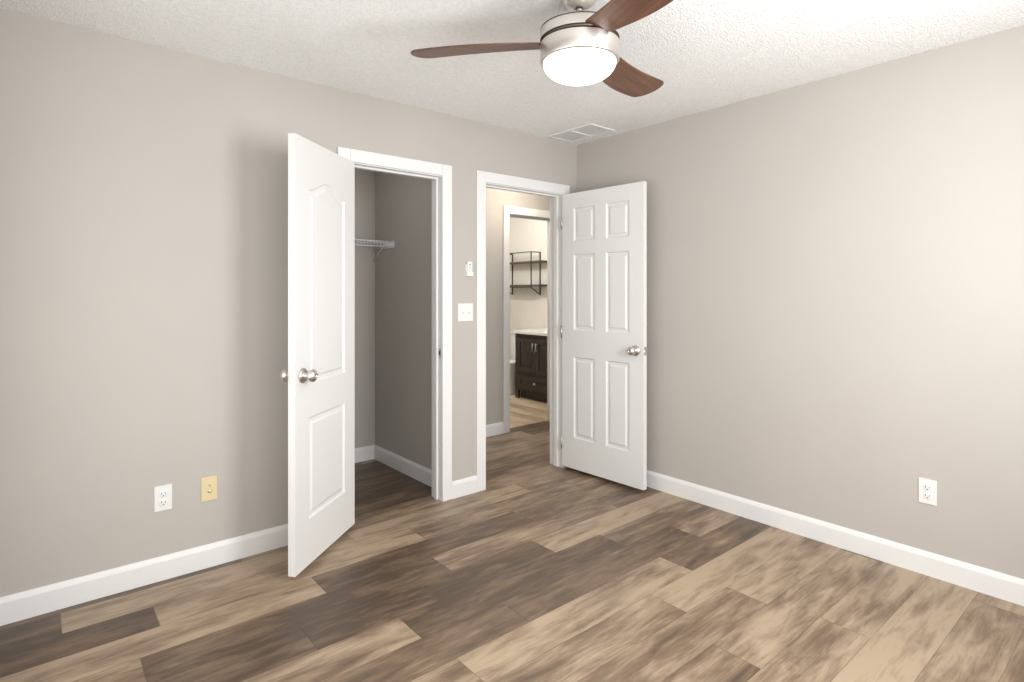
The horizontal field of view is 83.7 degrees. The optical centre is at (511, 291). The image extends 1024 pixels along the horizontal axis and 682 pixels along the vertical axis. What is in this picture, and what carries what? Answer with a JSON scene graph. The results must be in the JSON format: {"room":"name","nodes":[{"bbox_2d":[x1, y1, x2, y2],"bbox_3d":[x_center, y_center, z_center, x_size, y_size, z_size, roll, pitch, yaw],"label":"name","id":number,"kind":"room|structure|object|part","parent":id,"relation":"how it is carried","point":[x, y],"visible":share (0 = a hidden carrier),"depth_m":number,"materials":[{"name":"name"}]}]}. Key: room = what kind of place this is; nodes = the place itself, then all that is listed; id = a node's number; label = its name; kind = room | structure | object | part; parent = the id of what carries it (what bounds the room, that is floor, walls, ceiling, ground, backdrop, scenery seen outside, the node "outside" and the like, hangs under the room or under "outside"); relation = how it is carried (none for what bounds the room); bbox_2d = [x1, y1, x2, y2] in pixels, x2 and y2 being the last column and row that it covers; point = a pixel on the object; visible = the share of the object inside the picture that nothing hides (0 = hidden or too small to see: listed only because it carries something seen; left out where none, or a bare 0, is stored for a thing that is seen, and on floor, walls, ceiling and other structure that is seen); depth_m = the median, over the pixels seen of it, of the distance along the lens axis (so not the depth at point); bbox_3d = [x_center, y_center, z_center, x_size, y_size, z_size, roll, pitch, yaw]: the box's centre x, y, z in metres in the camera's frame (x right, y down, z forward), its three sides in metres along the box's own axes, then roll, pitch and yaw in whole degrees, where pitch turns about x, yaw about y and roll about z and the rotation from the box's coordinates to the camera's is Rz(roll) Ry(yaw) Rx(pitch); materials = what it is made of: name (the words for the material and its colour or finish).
{"room":"empty bedroom","nodes":[
{"label":"empty bedroom","id":0,"kind":"room"},
{"bbox_2d":[0,9,576,596],"bbox_3d":[-0.844,0.100,3.333,3.630,2.440,0.115,0,0,-40],"label":"wall","id":1,"kind":"structure","parent":0,"point":[142,269],"depth_m":2.60,"materials":[{"name":"beige paint"}]},
{"bbox_2d":[0,524,287,625],"bbox_3d":[-1.521,1.266,2.680,1.462,0.108,0.014,0,0,-40],"label":"baseboard","id":2,"kind":"structure","parent":1,"relation":"attached to","point":[19,606],"depth_m":2.54,"materials":[{"name":"white paint"}]},
{"bbox_2d":[154,484,171,511],"bbox_3d":[-1.598,0.947,2.620,0.070,0.114,0.008,0,0,-40],"label":"outlet","id":3,"kind":"object","parent":1,"relation":"attached to","point":[162,497],"visible":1,"depth_m":2.62,"materials":[{"name":"white plastic"}]},
{"bbox_2d":[201,475,216,501],"bbox_3d":[-1.449,0.946,2.740,0.070,0.114,0.016,0,0,-40],"label":"outlet plate","id":4,"kind":"object","parent":1,"relation":"attached to","point":[208,488],"visible":1,"depth_m":2.74,"materials":[{"name":"beige plastic"}]},
{"bbox_2d":[337,147,451,501],"bbox_3d":[-0.709,0.262,3.436,0.754,2.117,0.132,0,0,-40],"label":"door frame","id":5,"kind":"structure","parent":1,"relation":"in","point":[436,336],"depth_m":3.60,"materials":[{"name":"white paint"}]},
{"bbox_2d":[280,133,354,576],"bbox_3d":[-0.945,0.288,2.887,0.177,2.007,0.622,0,0,10],"label":"closet door","id":6,"kind":"structure","parent":5,"relation":"attached to","point":[318,374],"depth_m":2.80,"materials":[{"name":"white paint"}]},
{"bbox_3d":[-0.987,0.390,2.650,0.177,0.070,0.070,0,0,10],"label":"knob","id":7,"kind":"part","parent":6,"relation":"part of","materials":[{"name":"silver metal"}]},
{"bbox_2d":[458,303,472,320],"bbox_3d":[-0.297,0.136,3.705,0.116,0.114,0.018,0,0,-40],"label":"double light switch","id":8,"kind":"object","parent":1,"relation":"attached to","point":[465,311],"visible":1,"depth_m":3.71,"materials":[{"name":"white plastic"}]},
{"bbox_2d":[465,261,472,275],"bbox_3d":[-0.277,-0.146,3.718,0.048,0.094,0.024,0,0,-40],"label":"remote","id":9,"kind":"object","parent":1,"relation":"attached to","point":[468,269],"visible":0.96,"depth_m":3.71,"materials":[{"name":"white plastic"}]},
{"bbox_2d":[476,170,569,491],"bbox_3d":[0.058,0.262,4.090,0.867,2.117,0.147,0,0,-40],"label":"door frame","id":10,"kind":"structure","parent":1,"relation":"attached to","point":[483,178],"depth_m":4.05,"materials":[{"name":"white paint"}]},
{"bbox_2d":[561,181,646,489],"bbox_3d":[0.626,0.288,3.991,0.177,2.007,0.734,0,0,-42],"label":"bedroom door","id":11,"kind":"structure","parent":1,"relation":"in","point":[604,332],"depth_m":3.94,"materials":[{"name":"white paint"}]},
{"bbox_3d":[0.825,0.390,3.770,0.177,0.070,0.070,0,0,-42],"label":"knob","id":12,"kind":"part","parent":11,"relation":"part of","materials":[{"name":"silver metal"}]},
{"bbox_2d":[375,171,431,469],"bbox_3d":[-0.711,0.100,4.166,0.115,2.440,0.990,0,0,-40],"label":"wall","id":13,"kind":"structure","parent":0,"point":[393,350],"depth_m":4.16,"materials":[{"name":"grey paint"}]},
{"bbox_2d":[372,445,431,486],"bbox_3d":[-0.758,1.266,4.123,0.014,0.108,0.985,0,0,-40],"label":"baseboard","id":14,"kind":"structure","parent":13,"relation":"attached to","point":[410,468],"depth_m":4.15,"materials":[{"name":"white paint"}]},
{"bbox_2d":[355,168,549,447],"bbox_3d":[-0.748,0.100,4.853,4.330,2.440,0.150,0,0,-40],"label":"wall","id":15,"kind":"structure","parent":0,"point":[364,179],"depth_m":4.51,"materials":[{"name":"beige paint"}]},
{"bbox_2d":[355,445,371,462],"bbox_3d":[-1.683,1.266,4.007,1.580,0.108,0.014,0,0,-40],"label":"baseboard","id":16,"kind":"structure","parent":15,"relation":"attached to","point":[362,453],"depth_m":4.44,"materials":[{"name":"white paint"}]},
{"bbox_2d":[355,239,393,260],"bbox_3d":[-1.584,-0.307,3.892,1.576,0.141,0.312,0,0,-40],"label":"shelf","id":17,"kind":"object","parent":15,"relation":"attached to","point":[381,245],"visible":0.19,"depth_m":4.29,"materials":[{"name":"white metal"}]},
{"bbox_2d":[486,422,503,436],"bbox_3d":[-0.524,1.266,4.934,1.158,0.108,0.014,0,0,-40],"label":"baseboard","id":18,"kind":"structure","parent":15,"relation":"attached to","point":[494,429],"depth_m":5.24,"materials":[{"name":"white paint"}]},
{"bbox_2d":[503,205,549,432],"bbox_3d":[0.170,0.262,5.591,0.749,2.117,0.132,0,0,-40],"label":"door frame","id":19,"kind":"structure","parent":15,"relation":"attached to","point":[508,211],"depth_m":5.33,"materials":[{"name":"white paint"}]},
{"bbox_2d":[0,393,1023,681],"bbox_3d":[-0.028,1.345,3.878,5.580,0.050,6.930,0,0,-40],"label":"floor","id":20,"kind":"structure","parent":0,"point":[530,563],"depth_m":2.39,"materials":[{"name":"brown wood"}]},
{"bbox_2d":[510,332,520,394],"bbox_3d":[0.012,0.932,7.450,0.676,0.775,0.450,0,0,-40],"label":"toilet","id":21,"kind":"object","parent":20,"relation":"on","point":[512,375],"visible":0.15,"depth_m":7.33,"materials":[{"name":"white ceramic"}]},
{"bbox_2d":[513,322,546,402],"bbox_3d":[0.481,0.853,6.965,0.590,0.935,0.799,0,0,-40],"label":"bathroom vanity","id":22,"kind":"object","parent":20,"relation":"on","point":[530,363],"visible":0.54,"depth_m":6.88,"materials":[{"name":"brown wood"}]},
{"bbox_3d":[0.284,0.875,6.800,0.016,0.620,0.665,0,0,-40],"label":"door","id":23,"kind":"part","parent":22,"relation":"part of","materials":[{"name":"brown wood"}]},
{"bbox_3d":[0.266,0.867,6.785,0.030,0.495,0.070,0,0,-40],"label":"handle","id":24,"kind":"part","parent":22,"relation":"part of","materials":[{"name":"silver metal"}]},
{"bbox_2d":[0,0,1023,144],"bbox_3d":[-0.028,-1.145,3.878,5.580,0.050,6.930,0,0,-40],"label":"ceiling","id":25,"kind":"structure","parent":0,"point":[696,56],"depth_m":2.56,"materials":[{"name":"white paint"}]},
{"bbox_2d":[410,0,672,96],"bbox_3d":[0.361,-0.960,2.190,1.121,0.320,1.156,0,0,-40],"label":"ceiling fan","id":26,"kind":"object","parent":25,"relation":"hanging from","point":[578,44],"visible":1,"depth_m":2.09,"materials":[{"name":"walnut"},{"name":"satin nickel"},{"name":"frosted glass"}]},
{"bbox_3d":[-0.145,-0.940,2.225,0.515,0.006,0.178,0,12,10],"label":"blade","id":27,"kind":"part","parent":26,"relation":"part of","materials":[{"name":"brown wood"}]},
{"bbox_3d":[0.257,-0.834,2.178,0.276,0.068,0.276,0,0,-40],"label":"lamp shade","id":28,"kind":"part","parent":26,"relation":"part of","materials":[{"name":"white glass"}]},
{"label":"blade","id":29,"kind":"part","parent":26,"relation":"part of","materials":[{"name":"brown wood"}]},
{"bbox_3d":[0.420,-0.940,1.808,0.178,0.006,0.515,13,-4,-20],"label":"blade","id":30,"kind":"part","parent":26,"relation":"part of","materials":[{"name":"brown wood"}]},
{"bbox_2d":[548,123,614,142],"bbox_3d":[0.488,-1.117,4.049,0.250,0.007,0.410,0,0,-40],"label":"ceiling vent","id":31,"kind":"object","parent":25,"relation":"in","point":[583,132],"visible":1,"depth_m":4.04,"materials":[{"name":"white metal"}]},
{"bbox_2d":[510,217,546,358],"bbox_3d":[0.393,0.100,5.865,2.380,2.440,0.004,0,0,-40],"label":"wall","id":32,"kind":"structure","parent":0,"point":[528,307],"depth_m":5.65,"materials":[{"name":"beige paint"}]},
{"bbox_2d":[510,251,546,294],"bbox_3d":[0.169,-0.235,7.666,0.170,0.570,0.770,0,0,-40],"label":"shelf","id":33,"kind":"object","parent":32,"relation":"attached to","point":[539,261],"depth_m":7.55,"materials":[{"name":"black metal"}]},
{"bbox_2d":[577,25,1023,578],"bbox_3d":[1.669,0.100,3.073,0.115,2.440,3.515,0,0,-40],"label":"wall","id":34,"kind":"structure","parent":0,"point":[835,300],"depth_m":2.91,"materials":[{"name":"beige paint"}]},
{"bbox_2d":[647,470,1023,605],"bbox_3d":[1.563,1.266,3.079,0.040,0.108,3.370,0,0,-40],"label":"baseboard","id":35,"kind":"structure","parent":34,"relation":"attached to","point":[993,583],"depth_m":2.88,"materials":[{"name":"white paint"}]},
{"bbox_2d":[919,477,936,505],"bbox_3d":[1.935,0.932,2.662,0.008,0.114,0.070,0,0,-40],"label":"outlet","id":36,"kind":"object","parent":34,"relation":"attached to","point":[927,491],"visible":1,"depth_m":2.66,"materials":[{"name":"white plastic"}]}
]}

